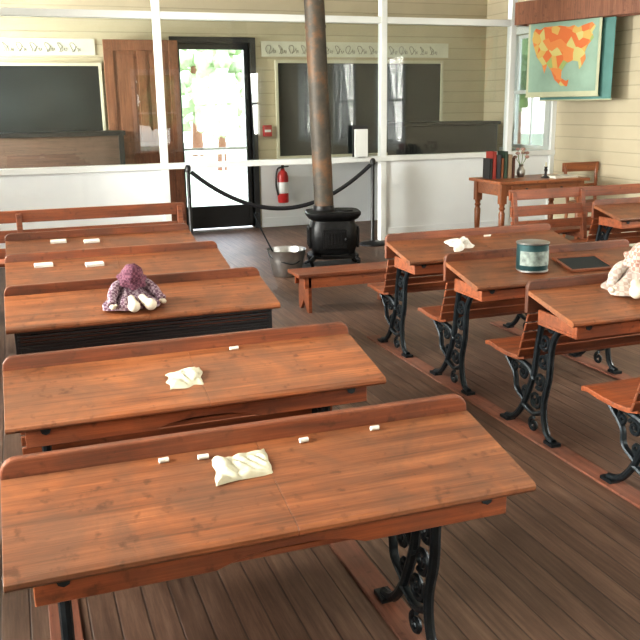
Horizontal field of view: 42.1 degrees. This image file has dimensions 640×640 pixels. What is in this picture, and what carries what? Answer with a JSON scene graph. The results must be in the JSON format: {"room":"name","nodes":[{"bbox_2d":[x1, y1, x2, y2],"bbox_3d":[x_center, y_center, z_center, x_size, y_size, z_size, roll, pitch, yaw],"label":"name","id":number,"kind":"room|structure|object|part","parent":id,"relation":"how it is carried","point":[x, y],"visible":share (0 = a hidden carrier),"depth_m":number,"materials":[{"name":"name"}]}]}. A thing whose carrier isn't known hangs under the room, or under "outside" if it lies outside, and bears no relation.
{"room":"classroom","nodes":[
{"label":"classroom","id":0,"kind":"room"},
{"bbox_2d":[184,50,247,200],"bbox_3d":[-2.276,-3.189,12.883,2.500,2.940,0.100,-6,15,-19],"label":"porch railing","id":1,"kind":"object","parent":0,"point":[206,152],"depth_m":13.30,"materials":[{"name":"white wood"}]},
{"bbox_2d":[0,0,486,226],"bbox_3d":[-1.375,-2.763,10.278,7.700,3.300,0.140,-6,15,-19],"label":"wall","id":2,"kind":"structure","parent":0,"point":[464,67],"depth_m":10.41,"materials":[{"name":"beige"}]},
{"bbox_2d":[0,38,94,54],"bbox_3d":[-3.742,-3.041,9.233,2.420,0.180,0.015,-6,15,-19],"label":"strip","id":3,"kind":"object","parent":2,"relation":"attached to","point":[8,46],"visible":1,"depth_m":9.45,"materials":[{"name":"paper"}]},
{"bbox_2d":[0,62,105,132],"bbox_3d":[-3.681,-2.300,9.383,2.460,1.160,0.115,-6,15,-19],"label":"blackboard","id":4,"kind":"object","parent":2,"relation":"attached to","point":[34,97],"visible":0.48,"depth_m":9.57,"materials":[{"name":"stone"}]},
{"bbox_2d":[168,36,260,227],"bbox_3d":[-1.307,-2.301,10.403,1.060,2.340,0.170,-6,15,-19],"label":"door frame","id":5,"kind":"structure","parent":2,"relation":"attached to","point":[250,41],"depth_m":10.35,"materials":[{"name":"black paint"}]},
{"bbox_2d":[177,43,253,228],"bbox_3d":[-1.312,-2.280,10.423,0.920,2.250,0.040,-6,15,-19],"label":"door","id":6,"kind":"structure","parent":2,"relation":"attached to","point":[219,216],"depth_m":10.57,"materials":[{"name":"black paint"}]},
{"bbox_2d":[184,147,247,150],"bbox_3d":[-1.298,-2.146,10.423,0.800,0.030,0.030,-6,15,-19],"label":"push bar","id":7,"kind":"object","parent":6,"relation":"attached to","point":[213,148],"visible":1,"depth_m":10.41,"materials":[{"name":"metal"}]},
{"bbox_2d":[263,125,271,136],"bbox_3d":[-0.664,-2.391,10.517,0.110,0.140,0.060,-6,15,-19],"label":"alarm pull station","id":8,"kind":"object","parent":2,"relation":"attached to","point":[267,129],"visible":1,"depth_m":10.50,"materials":[{"name":"red paint"}]},
{"bbox_2d":[275,165,288,202],"bbox_3d":[-0.473,-1.760,10.646,0.154,0.510,0.188,3,15,16],"label":"fire extinguisher","id":9,"kind":"object","parent":2,"relation":"attached to","point":[281,181],"visible":0.98,"depth_m":10.60,"materials":[{"name":"red paint"}]},
{"bbox_2d":[260,162,377,217],"bbox_3d":[0.764,-1.770,11.242,3.240,0.840,0.020,-6,15,-19],"label":"wainscoting","id":10,"kind":"structure","parent":2,"relation":"attached to","point":[357,194],"depth_m":10.93,"materials":[{"name":"white paint"}]},
{"bbox_2d":[262,211,377,226],"bbox_3d":[-1.320,-1.201,10.583,7.700,0.120,0.015,-6,15,-19],"label":"baseboard","id":11,"kind":"structure","parent":2,"relation":"attached to","point":[365,216],"depth_m":10.91,"materials":[{"name":"white paint"}]},
{"bbox_2d":[261,41,447,57],"bbox_3d":[0.495,-3.479,10.713,2.600,0.180,0.015,-6,15,-19],"label":"strip","id":12,"kind":"object","parent":2,"relation":"attached to","point":[268,48],"visible":0.85,"depth_m":10.71,"materials":[{"name":"paper"}]},
{"bbox_2d":[274,60,443,158],"bbox_3d":[0.561,-2.749,10.863,2.350,1.220,0.115,-6,15,-19],"label":"blackboard","id":13,"kind":"object","parent":2,"relation":"attached to","point":[414,88],"visible":0.7,"depth_m":10.83,"materials":[{"name":"stone"}]},
{"bbox_2d":[278,153,387,158],"bbox_3d":[0.576,-2.176,10.990,2.350,0.045,0.075,-6,15,-19],"label":"chalk tray","id":14,"kind":"object","parent":13,"relation":"on","point":[280,155],"depth_m":10.74,"materials":[{"name":"beige paint"}]},
{"bbox_2d":[0,220,639,639],"bbox_3d":[0.827,0.337,4.893,7.980,0.100,12.880,-6,15,-19],"label":"floor","id":15,"kind":"structure","parent":0,"point":[562,561],"depth_m":2.89,"materials":[{"name":"brown wood"}]},
{"bbox_2d":[0,130,125,168],"bbox_3d":[-3.306,-1.481,9.469,2.190,1.270,0.360,-6,15,-19],"label":"display cabinet","id":16,"kind":"object","parent":15,"relation":"on","point":[62,148],"visible":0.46,"depth_m":9.34,"materials":[{"name":"brown wood"}]},
{"bbox_2d":[48,599,83,639],"bbox_3d":[-1.122,0.676,3.451,0.090,0.012,5.150,-6,15,-19],"label":"rail","id":17,"kind":"object","parent":15,"relation":"on","point":[54,622],"depth_m":2.50,"materials":[{"name":"brown wood"}]},
{"bbox_2d":[0,202,185,267],"bbox_3d":[-2.205,-0.420,6.187,2.440,0.810,0.480,-6,15,-19],"label":"bench","id":18,"kind":"object","parent":15,"relation":"on","point":[18,217],"visible":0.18,"depth_m":6.13,"materials":[{"name":"brown wood"}]},
{"bbox_3d":[-2.222,-0.449,6.228,2.440,0.025,0.380,-6,15,-19],"label":"seat","id":19,"kind":"part","parent":18,"relation":"part of","materials":[{"name":"brown wood"}]},
{"bbox_2d":[5,223,195,255],"bbox_3d":[-1.442,-0.245,5.542,1.163,0.748,0.778,-6,15,-19],"label":"school desk","id":20,"kind":"object","parent":15,"relation":"on","point":[27,242],"visible":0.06,"depth_m":5.33,"materials":[{"name":"brown wood"}]},
{"bbox_2d":[50,239,66,243],"bbox_3d":[-1.646,-0.495,5.236,0.096,0.022,0.038,-6,15,-19],"label":"eraser","id":21,"kind":"object","parent":20,"relation":"on","point":[55,241],"visible":1,"depth_m":5.22,"materials":[{"name":"white fabric"}]},
{"bbox_2d":[84,238,99,242],"bbox_3d":[-1.448,-0.502,5.276,0.096,0.022,0.038,-8,16,-25],"label":"eraser","id":22,"kind":"object","parent":20,"relation":"on","point":[96,240],"visible":1,"depth_m":5.27,"materials":[{"name":"white fabric"}]},
{"bbox_2d":[5,241,230,287],"bbox_3d":[-1.159,-0.056,4.785,1.163,0.748,0.778,-6,15,-19],"label":"school desk","id":23,"kind":"object","parent":15,"relation":"on","point":[68,265],"visible":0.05,"depth_m":4.54,"materials":[{"name":"brown wood"}]},
{"bbox_2d":[34,262,52,267],"bbox_3d":[-1.475,-0.294,4.440,0.096,0.022,0.038,-7,15,-22],"label":"eraser","id":24,"kind":"object","parent":23,"relation":"on","point":[43,264],"visible":1,"depth_m":4.43,"materials":[{"name":"white fabric"}]},
{"bbox_2d":[85,261,103,266],"bbox_3d":[-1.217,-0.302,4.491,0.096,0.022,0.038,-8,16,-25],"label":"eraser","id":25,"kind":"object","parent":23,"relation":"on","point":[96,263],"visible":1,"depth_m":4.48,"materials":[{"name":"white fabric"}]},
{"bbox_2d":[4,267,279,354],"bbox_3d":[-0.854,0.147,3.974,1.163,0.748,0.778,-6,15,-19],"label":"school desk","id":26,"kind":"object","parent":15,"relation":"on","point":[64,315],"visible":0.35,"depth_m":3.65,"materials":[{"name":"brown wood"}]},
{"bbox_2d":[102,263,165,311],"bbox_3d":[-0.799,-0.149,3.592,0.241,0.188,0.244,3,15,13],"label":"doll","id":27,"kind":"object","parent":26,"relation":"on","point":[133,291],"visible":1,"depth_m":3.58},
{"bbox_2d":[20,311,266,345],"bbox_3d":[-0.785,-0.010,3.731,1.063,0.072,0.276,-6,15,-19],"label":"shelf","id":28,"kind":"object","parent":26,"relation":"attached to","point":[212,323],"depth_m":3.59,"materials":[{"name":"brown wood"}]},
{"bbox_2d":[102,39,186,223],"bbox_3d":[-2.081,-2.170,9.975,0.860,2.260,0.040,-6,15,-19],"label":"door","id":29,"kind":"structure","parent":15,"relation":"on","point":[147,147],"depth_m":9.88,"materials":[{"name":"brown wood"}]},
{"bbox_2d":[113,50,176,214],"bbox_3d":[-2.081,-2.209,9.966,0.640,1.940,0.026,-6,15,-19],"label":"panels","id":30,"kind":"object","parent":29,"relation":"attached to","point":[125,61],"visible":0.6,"depth_m":9.84,"materials":[{"name":"brown wood"}]},
{"bbox_2d":[185,165,192,234],"bbox_3d":[-1.333,-1.111,8.546,0.300,0.955,0.300,-6,15,-19],"label":"stanchion","id":31,"kind":"object","parent":15,"relation":"on","point":[187,167],"visible":0.5,"depth_m":8.49,"materials":[{"name":"black paint"}]},
{"bbox_2d":[190,164,370,209],"bbox_3d":[-0.378,-1.394,8.834,2.008,0.459,0.042,-6,15,-19],"label":"rope","id":32,"kind":"object","parent":31,"relation":"attached to","point":[368,166],"visible":0.88,"depth_m":8.81,"materials":[{"name":"black fabric"}]},
{"bbox_2d":[2,321,385,454],"bbox_3d":[-0.461,0.410,2.926,1.163,0.748,0.778,-6,15,-19],"label":"school desk","id":33,"kind":"object","parent":15,"relation":"on","point":[78,397],"visible":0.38,"depth_m":2.63,"materials":[{"name":"brown wood"}]},
{"bbox_2d":[165,367,203,389],"bbox_3d":[-0.424,0.176,2.615,0.134,0.040,0.116,-8,16,-26],"label":"folded cloth","id":34,"kind":"object","parent":33,"relation":"on","point":[184,378],"visible":1,"depth_m":2.60,"materials":[{"name":"white fabric"}]},
{"bbox_2d":[25,386,366,448],"bbox_3d":[-0.392,0.253,2.683,1.063,0.072,0.276,-6,15,-19],"label":"shelf","id":35,"kind":"object","parent":33,"relation":"attached to","point":[61,435],"depth_m":2.55,"materials":[{"name":"brown wood"}]},
{"bbox_2d":[229,346,238,349],"bbox_3d":[-0.291,0.094,2.811,0.030,0.012,0.012,-8,16,-25],"label":"stick","id":36,"kind":"object","parent":33,"relation":"on","point":[231,347],"visible":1,"depth_m":2.81,"materials":[{"name":"white"}]},
{"bbox_2d":[0,394,535,639],"bbox_3d":[-0.173,0.601,2.160,1.163,0.748,0.778,-6,15,-19],"label":"school desk","id":37,"kind":"object","parent":15,"relation":"on","point":[90,520],"visible":0.99,"depth_m":1.86,"materials":[{"name":"brown wood"}]},
{"bbox_2d":[158,457,168,462],"bbox_3d":[-0.361,0.323,1.920,0.022,0.012,0.012,-8,16,-25],"label":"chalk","id":38,"kind":"object","parent":37,"relation":"on","point":[164,459],"visible":1,"depth_m":1.92,"materials":[{"name":"white"}]},
{"bbox_2d":[197,453,208,459],"bbox_3d":[-0.273,0.319,1.941,0.025,0.012,0.012,-6,15,-19],"label":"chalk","id":39,"kind":"object","parent":37,"relation":"on","point":[200,456],"visible":1,"depth_m":1.94,"materials":[{"name":"white"}]},
{"bbox_2d":[212,448,272,485],"bbox_3d":[-0.182,0.333,1.919,0.158,0.034,0.097,-8,16,-26],"label":"folded cloth","id":40,"kind":"object","parent":37,"relation":"on","point":[252,464],"visible":1,"depth_m":1.91,"materials":[{"name":"white fabric"}]},
{"bbox_2d":[33,496,506,606],"bbox_3d":[-0.105,0.445,1.917,1.063,0.072,0.276,-6,15,-19],"label":"shelf","id":41,"kind":"object","parent":37,"relation":"attached to","point":[196,565],"depth_m":1.76,"materials":[{"name":"brown wood"}]},
{"bbox_2d":[299,437,308,442],"bbox_3d":[-0.039,0.292,2.027,0.022,0.012,0.012,-8,16,-25],"label":"stick","id":42,"kind":"object","parent":37,"relation":"on","point":[304,439],"visible":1,"depth_m":2.02,"materials":[{"name":"white"}]},
{"bbox_2d":[370,425,379,430],"bbox_3d":[0.137,0.271,2.094,0.022,0.012,0.012,-6,15,-19],"label":"stick","id":43,"kind":"object","parent":37,"relation":"on","point":[375,427],"visible":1,"depth_m":2.09,"materials":[{"name":"white"}]},
{"bbox_2d":[0,0,556,240],"bbox_3d":[-0.790,-2.373,8.719,7.700,3.300,0.120,-6,15,-19],"label":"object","id":44,"kind":"object","parent":15,"relation":"on","point":[155,14],"visible":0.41,"depth_m":8.97,"materials":[{"name":"white paint"}]},
{"bbox_2d":[0,155,548,267],"bbox_3d":[-0.771,-1.209,9.010,7.700,0.900,0.045,-6,15,-19],"label":"panels","id":45,"kind":"object","parent":44,"relation":"attached to","point":[434,194],"visible":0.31,"depth_m":9.53,"materials":[{"name":"white paint"}]},
{"bbox_2d":[19,18,550,168],"bbox_3d":[-0.819,-2.385,8.706,7.640,1.410,0.006,-6,15,-19],"label":"glass pane","id":46,"kind":"object","parent":44,"relation":"attached to","point":[130,18],"visible":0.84,"depth_m":9.30,"materials":[{"name":"clear glass"}]},
{"bbox_2d":[352,125,367,156],"bbox_3d":[0.452,-1.974,9.198,0.190,0.345,0.040,-6,15,-19],"label":"notice sign","id":47,"kind":"object","parent":44,"relation":"attached to","point":[359,132],"visible":1,"depth_m":9.18,"materials":[{"name":"white paper"}]},
{"bbox_2d":[253,212,305,277],"bbox_3d":[-0.331,-0.704,7.640,0.415,0.588,0.368,8,17,30],"label":"coal scuttle","id":48,"kind":"object","parent":15,"relation":"on","point":[281,258],"visible":0.97,"depth_m":7.56,"materials":[{"name":"metal"}]},
{"bbox_3d":[-0.278,-0.574,7.573,0.362,0.120,0.190,-6,15,-19],"label":"bail handle","id":49,"kind":"part","parent":48,"relation":"part of","materials":[{"name":"metal"}]},
{"bbox_2d":[302,259,356,267],"bbox_3d":[0.130,-0.513,8.038,0.620,0.008,0.640,-6,15,-19],"label":"pad","id":50,"kind":"object","parent":15,"relation":"on","point":[343,261],"visible":0.14,"depth_m":8.20,"materials":[{"name":"metal"}]},
{"bbox_2d":[305,205,360,266],"bbox_3d":[0.125,-0.793,7.924,0.521,0.589,0.478,-2,14,-5],"label":"stove","id":51,"kind":"object","parent":50,"relation":"on","point":[332,233],"visible":0.94,"depth_m":7.77,"materials":[{"name":"black metal"}]},
{"bbox_2d":[304,0,333,205],"bbox_3d":[-0.029,-2.395,7.551,0.286,2.707,0.194,-6,15,-19],"label":"stovepipe","id":52,"kind":"object","parent":51,"relation":"on","point":[314,10],"visible":1,"depth_m":7.58,"materials":[{"name":"brown metal"}]},
{"bbox_2d":[288,261,395,312],"bbox_3d":[0.199,-0.256,6.439,0.850,0.300,0.280,-6,15,-19],"label":"bench","id":53,"kind":"object","parent":15,"relation":"on","point":[308,278],"visible":0.7,"depth_m":6.32,"materials":[{"name":"brown wood"}]},
{"bbox_2d":[359,158,384,246],"bbox_3d":[0.583,-1.309,9.216,0.300,0.955,0.300,-6,15,-19],"label":"stanchion","id":54,"kind":"object","parent":15,"relation":"on","point":[369,243],"visible":0.97,"depth_m":9.21,"materials":[{"name":"black paint"}]},
{"bbox_2d":[329,539,425,639],"bbox_3d":[-0.230,0.584,3.762,0.090,0.012,5.150,-6,15,-19],"label":"rail","id":55,"kind":"object","parent":15,"relation":"on","point":[367,576],"depth_m":2.67,"materials":[{"name":"brown wood"}]},
{"bbox_2d":[387,121,500,154],"bbox_3d":[1.623,-1.867,10.645,1.360,1.300,0.850,-6,15,-19],"label":"upright piano","id":56,"kind":"object","parent":15,"relation":"on","point":[432,137],"visible":0.18,"depth_m":10.41,"materials":[{"name":"black paint"}]},
{"bbox_2d":[367,223,572,357],"bbox_3d":[0.925,-0.219,5.307,1.163,0.748,0.778,-6,15,-19],"label":"school desk","id":57,"kind":"object","parent":15,"relation":"on","point":[415,254],"visible":0.49,"depth_m":5.12,"materials":[{"name":"brown wood"}]},
{"bbox_3d":[0.851,-0.246,5.512,1.023,0.043,0.340,-6,15,-19],"label":"folding seat","id":58,"kind":"part","parent":57,"relation":"part of","materials":[{"name":"brown wood"}]},
{"bbox_2d":[394,256,443,274],"bbox_3d":[0.994,-0.376,5.064,1.063,0.072,0.276,-6,15,-19],"label":"shelf","id":59,"kind":"object","parent":57,"relation":"attached to","point":[399,263],"depth_m":4.81,"materials":[{"name":"brown wood"}]},
{"bbox_2d":[444,236,474,251],"bbox_3d":[0.837,-0.461,4.972,0.210,0.068,0.165,-9,17,-29],"label":"glove","id":60,"kind":"object","parent":57,"relation":"on","point":[463,242],"visible":1,"depth_m":4.95,"materials":[{"name":"fabric"}]},
{"bbox_2d":[367,335,639,508],"bbox_3d":[0.996,0.536,3.881,0.090,0.012,3.750,-6,15,-19],"label":"rail","id":61,"kind":"object","parent":15,"relation":"on","point":[622,489],"visible":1,"depth_m":3.92,"materials":[{"name":"brown wood"}]},
{"bbox_2d":[418,239,631,395],"bbox_3d":[1.179,-0.050,4.632,1.163,0.748,0.778,-6,15,-19],"label":"school desk","id":62,"kind":"object","parent":15,"relation":"on","point":[489,282],"visible":0.59,"depth_m":4.42,"materials":[{"name":"brown wood"}]},
{"bbox_3d":[1.104,-0.077,4.838,1.023,0.043,0.340,-6,15,-19],"label":"folding seat","id":63,"kind":"part","parent":62,"relation":"part of","materials":[{"name":"brown wood"}]},
{"bbox_2d":[454,278,525,301],"bbox_3d":[1.247,-0.207,4.390,1.063,0.072,0.276,-6,15,-19],"label":"shelf","id":64,"kind":"object","parent":62,"relation":"attached to","point":[460,286],"depth_m":4.15,"materials":[{"name":"brown wood"}]},
{"bbox_2d":[516,239,549,272],"bbox_3d":[1.086,-0.328,4.258,0.169,0.149,0.169,-6,15,-19],"label":"pail","id":65,"kind":"object","parent":62,"relation":"on","point":[532,255],"visible":1,"depth_m":4.20,"materials":[{"name":"teal paint"}]},
{"bbox_2d":[552,254,613,272],"bbox_3d":[1.387,-0.299,4.378,0.270,0.050,0.188,-5,15,-16],"label":"writing slate","id":66,"kind":"object","parent":62,"relation":"on","point":[592,262],"visible":0.85,"depth_m":4.37,"materials":[{"name":"black stone"}]},
{"bbox_2d":[469,174,589,238],"bbox_3d":[2.210,-1.139,8.876,1.080,0.750,0.630,-6,15,-19],"label":"desk","id":67,"kind":"object","parent":15,"relation":"on","point":[498,187],"visible":0.5,"depth_m":8.59,"materials":[{"name":"brown wood"}]},
{"bbox_2d":[483,158,492,178],"bbox_3d":[1.752,-1.583,8.697,0.030,0.210,0.140,-6,15,-19],"label":"book","id":68,"kind":"object","parent":67,"relation":"on","point":[487,162],"visible":1,"depth_m":8.67,"materials":[{"name":"paper"}]},
{"bbox_2d":[486,151,496,178],"bbox_3d":[1.789,-1.621,8.701,0.042,0.280,0.140,-6,15,-19],"label":"book","id":69,"kind":"object","parent":67,"relation":"on","point":[489,154],"visible":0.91,"depth_m":8.65,"materials":[{"name":"paper"}]},
{"bbox_2d":[496,155,501,178],"bbox_3d":[1.837,-1.609,8.723,0.054,0.245,0.140,-6,15,-19],"label":"book","id":70,"kind":"object","parent":67,"relation":"on","point":[498,163],"visible":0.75,"depth_m":8.66,"materials":[{"name":"paper"}]},
{"bbox_2d":[497,151,507,178],"bbox_3d":[1.915,-1.634,8.746,0.042,0.280,0.140,-6,15,-19],"label":"book","id":71,"kind":"object","parent":67,"relation":"on","point":[504,154],"visible":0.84,"depth_m":8.69,"materials":[{"name":"paper"}]},
{"bbox_2d":[501,158,503,178],"bbox_3d":[1.879,-1.596,8.742,0.030,0.210,0.140,-6,15,-19],"label":"book","id":72,"kind":"object","parent":67,"relation":"on","point":[502,159],"visible":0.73,"depth_m":8.68,"materials":[{"name":"paper"}]},
{"bbox_2d":[507,154,512,177],"bbox_3d":[1.964,-1.622,8.767,0.054,0.245,0.140,-6,15,-19],"label":"book","id":73,"kind":"object","parent":67,"relation":"on","point":[510,156],"visible":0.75,"depth_m":8.70,"materials":[{"name":"paper"}]},
{"bbox_2d":[512,158,514,177],"bbox_3d":[2.006,-1.609,8.786,0.030,0.210,0.140,-6,15,-19],"label":"book","id":74,"kind":"object","parent":67,"relation":"on","point":[513,161],"visible":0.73,"depth_m":8.72,"materials":[{"name":"paper"}]},
{"bbox_2d":[513,147,528,176],"bbox_3d":[2.144,-1.678,8.853,0.181,0.307,0.146,-6,15,-19],"label":"flower vase","id":75,"kind":"object","parent":67,"relation":"on","point":[520,172],"visible":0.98,"depth_m":8.84,"materials":[{"name":"metal"}]},
{"bbox_2d":[541,162,549,177],"bbox_3d":[2.367,-1.572,8.722,0.100,0.160,0.098,-6,15,-19],"label":"candlestick","id":76,"kind":"object","parent":67,"relation":"on","point":[545,167],"visible":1,"depth_m":8.71,"materials":[{"name":"black paint"}]},
{"bbox_2d":[542,174,577,178],"bbox_3d":[2.530,-1.518,8.785,0.300,0.020,0.230,-8,16,-25],"label":"paper stack","id":77,"kind":"object","parent":67,"relation":"on","point":[555,176],"visible":0.96,"depth_m":8.73,"materials":[{"name":"white paper"}]},
{"bbox_2d":[485,272,639,447],"bbox_3d":[1.435,0.121,3.949,1.163,0.748,0.778,-6,15,-19],"label":"school desk","id":78,"kind":"object","parent":15,"relation":"on","point":[575,313],"visible":1,"depth_m":3.68,"materials":[{"name":"brown wood"}]},
{"bbox_3d":[1.360,0.094,4.154,1.023,0.043,0.340,-6,15,-19],"label":"folding seat","id":79,"kind":"part","parent":78,"relation":"part of","materials":[{"name":"brown wood"}]},
{"bbox_2d":[538,309,639,339],"bbox_3d":[1.504,-0.036,3.706,1.063,0.072,0.276,-6,15,-19],"label":"shelf","id":80,"kind":"object","parent":78,"relation":"attached to","point":[547,319],"depth_m":3.48,"materials":[{"name":"brown wood"}]},
{"bbox_2d":[601,242,639,298],"bbox_3d":[1.404,-0.226,3.624,0.286,0.222,0.294,-11,17,-34],"label":"doll","id":81,"kind":"object","parent":78,"relation":"on","point":[623,279],"visible":1,"depth_m":3.63},
{"bbox_2d":[490,321,634,379],"bbox_3d":[1.888,0.443,4.193,0.090,0.012,3.750,-6,15,-19],"label":"rail","id":82,"kind":"object","parent":15,"relation":"on","point":[582,359],"visible":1,"depth_m":4.95,"materials":[{"name":"brown wood"}]},
{"bbox_2d":[508,183,639,238],"bbox_3d":[2.237,-0.801,7.451,1.490,0.800,0.480,-6,15,-19],"label":"bench","id":83,"kind":"object","parent":15,"relation":"on","point":[579,226],"visible":0.38,"depth_m":7.20,"materials":[{"name":"brown wood"}]},
{"bbox_3d":[2.219,-0.835,7.491,1.490,0.025,0.380,-6,15,-19],"label":"seat","id":84,"kind":"part","parent":83,"relation":"part of","materials":[{"name":"brown wood"}]},
{"bbox_2d":[562,161,611,236],"bbox_3d":[2.975,-1.287,9.171,0.480,0.871,0.442,-6,15,-19],"label":"wooden chair","id":85,"kind":"object","parent":15,"relation":"on","point":[572,166],"visible":0.36,"depth_m":9.26,"materials":[{"name":"brown wood"}]},
{"bbox_3d":[2.900,-1.707,9.259,0.480,0.100,0.025,-6,15,-19],"label":"crest rail","id":86,"kind":"part","parent":85,"relation":"part of","materials":[{"name":"brown wood"}]},
{"bbox_3d":[2.980,-1.291,9.154,0.430,0.025,0.410,-6,15,-19],"label":"seat","id":87,"kind":"part","parent":85,"relation":"part of","materials":[{"name":"brown wood"}]},
{"bbox_2d":[570,197,639,243],"bbox_3d":[2.703,-0.661,6.938,1.163,0.748,0.778,-6,15,-19],"label":"school desk","id":88,"kind":"object","parent":15,"relation":"on","point":[624,212],"visible":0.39,"depth_m":6.64,"materials":[{"name":"brown wood"}]},
{"bbox_3d":[2.629,-0.689,7.144,1.023,0.043,0.340,-6,15,-19],"label":"folding seat","id":89,"kind":"part","parent":88,"relation":"part of","materials":[{"name":"brown wood"}]},
{"bbox_2d":[599,216,639,228],"bbox_3d":[2.772,-0.818,6.696,1.063,0.072,0.276,-6,15,-19],"label":"shelf","id":90,"kind":"object","parent":88,"relation":"attached to","point":[611,223],"depth_m":6.45,"materials":[{"name":"brown wood"}]},
{"bbox_2d":[581,377,639,483],"bbox_3d":[1.695,0.295,3.256,1.163,0.748,0.778,-6,15,-19],"label":"school desk","id":91,"kind":"object","parent":15,"relation":"on","point":[622,395],"visible":1,"depth_m":3.28,"materials":[{"name":"brown wood"}]},
{"bbox_3d":[1.620,0.267,3.461,1.023,0.043,0.340,-6,15,-19],"label":"folding seat","id":92,"kind":"part","parent":91,"relation":"part of","materials":[{"name":"brown wood"}]},
{"bbox_2d":[483,0,639,231],"bbox_3d":[4.487,-1.691,5.758,0.140,3.300,12.880,-6,15,-19],"label":"wall","id":93,"kind":"structure","parent":0,"point":[607,132],"depth_m":9.33,"materials":[{"name":"beige wood"}]},
{"bbox_2d":[499,27,548,150],"bbox_3d":[2.662,-2.888,10.522,0.190,1.590,1.060,-6,15,-19],"label":"frame","id":94,"kind":"object","parent":93,"relation":"attached to","point":[520,30],"visible":0.3,"depth_m":10.73,"materials":[{"name":"white paint"}]},
{"bbox_2d":[514,38,544,145],"bbox_3d":[2.708,-2.893,10.538,0.044,1.320,0.730,-6,15,-19],"label":"pane","id":95,"kind":"object","parent":93,"relation":"attached to","point":[523,105],"visible":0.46,"depth_m":10.70,"materials":[{"name":"clear glass"}]},
{"bbox_2d":[553,216,636,245],"bbox_3d":[4.724,0.032,5.346,0.020,0.160,10.900,-6,15,-19],"label":"baseboard","id":96,"kind":"structure","parent":93,"relation":"attached to","point":[554,217],"depth_m":9.52,"materials":[{"name":"beige paint"}]},
{"bbox_3d":[0.780,-2.956,4.050,7.980,0.100,12.880,-6,15,-19],"label":"ceiling","id":97,"kind":"structure","parent":0,"visible":0},
{"bbox_2d":[515,0,639,25],"bbox_3d":[2.862,-3.604,8.568,0.220,0.940,1.900,-12,18,-38],"label":"case","id":98,"kind":"object","parent":97,"relation":"hanging from","point":[527,13],"visible":0.98,"depth_m":8.78,"materials":[{"name":"brown wood"}]},
{"bbox_2d":[525,17,602,97],"bbox_3d":[2.630,-2.827,9.028,0.017,0.788,0.940,-12,18,-38],"label":"map","id":99,"kind":"object","parent":98,"relation":"hanging from","point":[563,60],"visible":1,"depth_m":9.00},
{"bbox_2d":[539,16,616,100],"bbox_3d":[2.763,-2.793,8.969,0.016,0.828,0.910,-12,18,-38],"label":"map sheet","id":100,"kind":"object","parent":98,"relation":"hanging from","point":[609,23],"visible":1,"depth_m":8.71,"materials":[{"name":"teal paper"}]},
{"label":"outside","id":101,"kind":"structure","parent":0,"visible":0},
{"bbox_2d":[184,142,246,206],"bbox_3d":[1.305,-0.831,11.252,70.000,0.100,80.000,-6,15,-19],"label":"lawn","id":102,"kind":"structure","parent":101,"point":[219,201],"depth_m":23.86,"materials":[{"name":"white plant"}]},
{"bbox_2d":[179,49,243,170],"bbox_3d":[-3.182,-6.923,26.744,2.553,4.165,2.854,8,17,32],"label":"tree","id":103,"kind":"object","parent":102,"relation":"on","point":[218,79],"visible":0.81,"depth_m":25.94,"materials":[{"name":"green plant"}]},
{"bbox_2d":[179,49,243,155],"bbox_3d":[-5.370,-10.201,34.980,4.610,6.497,4.632,2,15,13],"label":"tree","id":104,"kind":"object","parent":102,"relation":"on","point":[196,76],"visible":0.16,"depth_m":35.25,"materials":[{"name":"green plant"}]},
{"bbox_3d":[-5.380,-10.943,34.790,4.610,4.966,4.632,2,15,13],"label":"crown","id":105,"kind":"part","parent":104,"relation":"part of","materials":[{"name":"green plant"}]},
{"bbox_2d":[193,226,246,229],"bbox_3d":[-1.815,-1.280,12.130,4.400,0.400,2.860,-6,15,-19],"label":"porch slab","id":106,"kind":"object","parent":102,"relation":"on","point":[238,226],"visible":0.02,"depth_m":11.12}
]}

